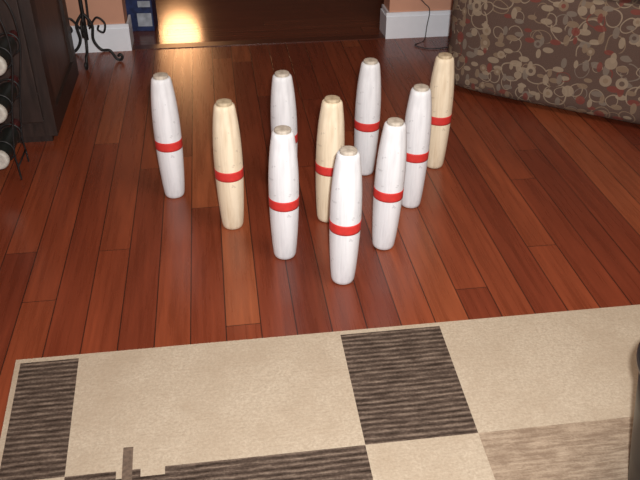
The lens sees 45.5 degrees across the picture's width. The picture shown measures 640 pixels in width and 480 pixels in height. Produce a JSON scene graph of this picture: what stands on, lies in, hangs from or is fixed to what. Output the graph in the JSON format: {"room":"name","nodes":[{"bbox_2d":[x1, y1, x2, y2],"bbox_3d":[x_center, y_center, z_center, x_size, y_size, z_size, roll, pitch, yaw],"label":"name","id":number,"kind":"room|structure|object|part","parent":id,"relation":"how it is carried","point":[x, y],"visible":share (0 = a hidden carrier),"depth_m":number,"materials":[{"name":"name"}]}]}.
{"room":"living room","nodes":[
{"label":"living room","id":0,"kind":"room"},
{"bbox_2d":[133,0,383,44],"bbox_3d":[0.357,-2.016,5.265,4.420,0.001,3.600,-4,34,-6],"label":"floor","id":1,"kind":"structure","parent":0,"point":[179,21],"depth_m":3.95,"materials":[{"name":"brown wood"}]},
{"bbox_2d":[125,0,157,30],"bbox_3d":[-0.897,-1.188,3.793,0.136,0.260,0.142,-2,34,-3],"label":"carton","id":2,"kind":"object","parent":1,"relation":"on","point":[143,13],"visible":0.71,"depth_m":3.77,"materials":[{"name":"blue cardboard"}]},
{"bbox_2d":[65,0,452,25],"bbox_3d":[0.593,-2.083,3.116,4.420,2.500,0.130,-4,34,-6],"label":"wall","id":3,"kind":"structure","parent":0,"point":[110,11],"depth_m":3.50,"materials":[{"name":"paint"}]},
{"bbox_2d":[71,15,133,52],"bbox_3d":[-1.244,-0.953,3.563,0.711,0.125,0.146,-4,34,-6],"label":"baseboard","id":4,"kind":"structure","parent":3,"relation":"attached to","point":[116,37],"depth_m":3.53,"materials":[{"name":"white wood"}]},
{"bbox_2d":[132,34,384,49],"bbox_3d":[-0.286,-0.954,3.673,1.211,0.003,0.060,-4,34,-6],"label":"trim","id":5,"kind":"structure","parent":3,"relation":"attached to","point":[372,36],"depth_m":3.67,"materials":[{"name":"brown wood"}]},
{"bbox_2d":[380,4,451,38],"bbox_3d":[1.546,-1.163,3.877,2.498,0.125,0.146,-4,34,-6],"label":"baseboard","id":6,"kind":"structure","parent":3,"relation":"attached to","point":[410,24],"depth_m":3.69,"materials":[{"name":"white wood"}]},
{"bbox_2d":[414,0,448,48],"bbox_3d":[0.555,-1.123,3.553,0.344,0.423,0.189,-4,34,-6],"label":"power cable","id":7,"kind":"object","parent":3,"relation":"attached to","point":[421,0],"visible":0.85,"depth_m":3.65,"materials":[{"name":"black plastic"}]},
{"bbox_2d":[0,36,639,436],"bbox_3d":[0.946,0.407,1.640,4.420,0.001,5.200,-4,34,-6],"label":"floor","id":8,"kind":"structure","parent":0,"point":[529,208],"depth_m":2.33,"materials":[{"name":"brown wood"}]},
{"bbox_2d":[0,0,28,179],"bbox_3d":[-1.010,-0.482,2.433,0.142,0.589,0.136,-4,34,-6],"label":"wine rack","id":9,"kind":"object","parent":8,"relation":"on","point":[5,1],"visible":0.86,"depth_m":2.44,"materials":[{"name":"black metal"}]},
{"bbox_2d":[0,30,17,75],"bbox_3d":[-0.982,-0.592,2.375,0.065,0.065,0.293,-4,34,-6],"label":"wine bottle","id":10,"kind":"object","parent":9,"relation":"in","point":[5,59],"visible":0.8,"depth_m":2.33,"materials":[{"name":"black glass"}]},
{"bbox_2d":[0,75,18,122],"bbox_3d":[-1.013,-0.463,2.456,0.065,0.065,0.293,-4,34,-6],"label":"wine bottle","id":11,"kind":"object","parent":9,"relation":"in","point":[5,88],"visible":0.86,"depth_m":2.41,"materials":[{"name":"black glass"}]},
{"bbox_2d":[0,118,19,168],"bbox_3d":[-1.041,-0.330,2.541,0.065,0.065,0.293,-4,34,-6],"label":"wine bottle","id":12,"kind":"object","parent":9,"relation":"in","point":[6,151],"visible":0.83,"depth_m":2.48,"materials":[{"name":"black glass"}]},
{"bbox_2d":[0,0,78,142],"bbox_3d":[-1.214,-0.854,2.735,0.490,0.880,0.648,-4,34,-6],"label":"base cabinet","id":13,"kind":"object","parent":8,"relation":"on","point":[49,69],"visible":0.9,"depth_m":2.70,"materials":[{"name":"brown wood"}]},
{"bbox_3d":[-1.185,-0.703,2.482,0.290,0.590,0.006,-4,34,-6],"label":"door panel","id":14,"kind":"part","parent":13,"relation":"part of","materials":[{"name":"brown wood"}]},
{"bbox_3d":[-1.186,-0.709,2.491,0.410,0.730,0.016,-4,34,-6],"label":"door","id":15,"kind":"part","parent":13,"relation":"part of","materials":[{"name":"brown wood"}]},
{"bbox_3d":[-0.997,-0.883,2.779,0.018,0.820,0.600,-4,34,-6],"label":"frame","id":16,"kind":"part","parent":13,"relation":"part of","materials":[{"name":"brown wood"}]},
{"bbox_3d":[-1.003,-0.883,2.779,0.006,0.660,0.460,-4,34,-6],"label":"panel","id":17,"kind":"part","parent":13,"relation":"part of","materials":[{"name":"brown wood"}]},
{"bbox_2d":[68,0,123,69],"bbox_3d":[-1.042,-1.247,3.152,0.220,1.069,0.228,25,41,32],"label":"iron stand","id":18,"kind":"object","parent":8,"relation":"on","point":[82,15],"visible":0.8,"depth_m":3.37,"materials":[{"name":"black metal"}]},
{"bbox_3d":[-1.024,-1.317,3.131,0.024,0.891,0.014,-4,34,-6],"label":"twisted rod","id":19,"kind":"part","parent":18,"relation":"part of","materials":[{"name":"black metal"}]},
{"bbox_2d":[151,72,184,197],"bbox_3d":[-0.469,-0.318,2.357,0.084,0.408,0.084,18,38,25],"label":"pin","id":20,"kind":"object","parent":8,"relation":"on","point":[165,115],"visible":1,"depth_m":2.32,"materials":[{"name":"white paint"}]},
{"bbox_2d":[212,98,243,229],"bbox_3d":[-0.264,-0.214,2.205,0.084,0.404,0.084,18,38,25],"label":"pin","id":21,"kind":"object","parent":8,"relation":"on","point":[227,148],"visible":1,"depth_m":2.16,"materials":[{"name":"beige wood"}]},
{"bbox_2d":[268,125,298,259],"bbox_3d":[-0.099,-0.124,2.078,0.084,0.396,0.084,13,36,19],"label":"pin","id":22,"kind":"object","parent":8,"relation":"on","point":[283,174],"visible":1,"depth_m":2.04,"materials":[{"name":"white paint"}]},
{"bbox_2d":[270,70,297,148],"bbox_3d":[-0.112,-0.340,2.401,0.084,0.396,0.084,18,38,25],"label":"pin","id":23,"kind":"object","parent":8,"relation":"on","point":[283,111],"visible":0.51,"depth_m":2.31,"materials":[{"name":"white paint"}]},
{"bbox_2d":[0,305,639,479],"bbox_3d":[0.415,0.595,1.349,2.100,0.010,1.400,-4,34,-6],"label":"area rug","id":24,"kind":"object","parent":8,"relation":"on","point":[552,395],"visible":0.99,"depth_m":1.68,"materials":[{"name":"beige carpet"}]},
{"bbox_2d":[628,342,639,479],"bbox_3d":[0.692,0.360,1.395,0.282,0.328,0.282,-4,34,-6],"label":"wastebasket","id":25,"kind":"object","parent":24,"relation":"on","point":[634,462],"visible":1,"depth_m":1.41,"materials":[{"name":"black plastic"}]},
{"bbox_2d":[315,95,344,222],"bbox_3d":[0.029,-0.233,2.240,0.084,0.396,0.084,-3,34,-7],"label":"pin","id":26,"kind":"object","parent":8,"relation":"on","point":[331,131],"visible":0.83,"depth_m":2.18,"materials":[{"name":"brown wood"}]},
{"bbox_2d":[329,146,361,284],"bbox_3d":[0.066,-0.058,1.979,0.084,0.396,0.084,-3,34,-7],"label":"pin","id":27,"kind":"object","parent":8,"relation":"on","point":[346,187],"visible":1,"depth_m":1.94,"materials":[{"name":"white paint"}]},
{"bbox_2d":[354,58,380,175],"bbox_3d":[0.154,-0.397,2.486,0.084,0.396,0.084,-3,34,-7],"label":"pin","id":28,"kind":"object","parent":8,"relation":"on","point":[368,94],"visible":0.91,"depth_m":2.44,"materials":[{"name":"white paint"}]},
{"bbox_2d":[372,117,406,249],"bbox_3d":[0.191,-0.150,2.117,0.085,0.397,0.084,13,36,19],"label":"pin","id":29,"kind":"object","parent":8,"relation":"on","point":[390,170],"visible":1,"depth_m":2.08,"materials":[{"name":"white paint"}]},
{"bbox_2d":[402,84,431,207],"bbox_3d":[0.289,-0.279,2.310,0.084,0.396,0.084,-3,34,-7],"label":"pin","id":30,"kind":"object","parent":8,"relation":"on","point":[418,116],"visible":0.86,"depth_m":2.26,"materials":[{"name":"white paint"}]},
{"bbox_2d":[427,52,453,168],"bbox_3d":[0.395,-0.424,2.526,0.084,0.396,0.084,13,36,19],"label":"pin","id":31,"kind":"object","parent":8,"relation":"on","point":[441,87],"visible":0.83,"depth_m":2.48,"materials":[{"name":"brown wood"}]},
{"bbox_2d":[448,0,639,124],"bbox_3d":[1.444,-0.934,2.803,1.819,0.930,0.714,17,37,24],"label":"sofa","id":32,"kind":"object","parent":8,"relation":"on","point":[581,56],"visible":0.94,"depth_m":2.87,"materials":[{"name":"fabric"}]}
]}

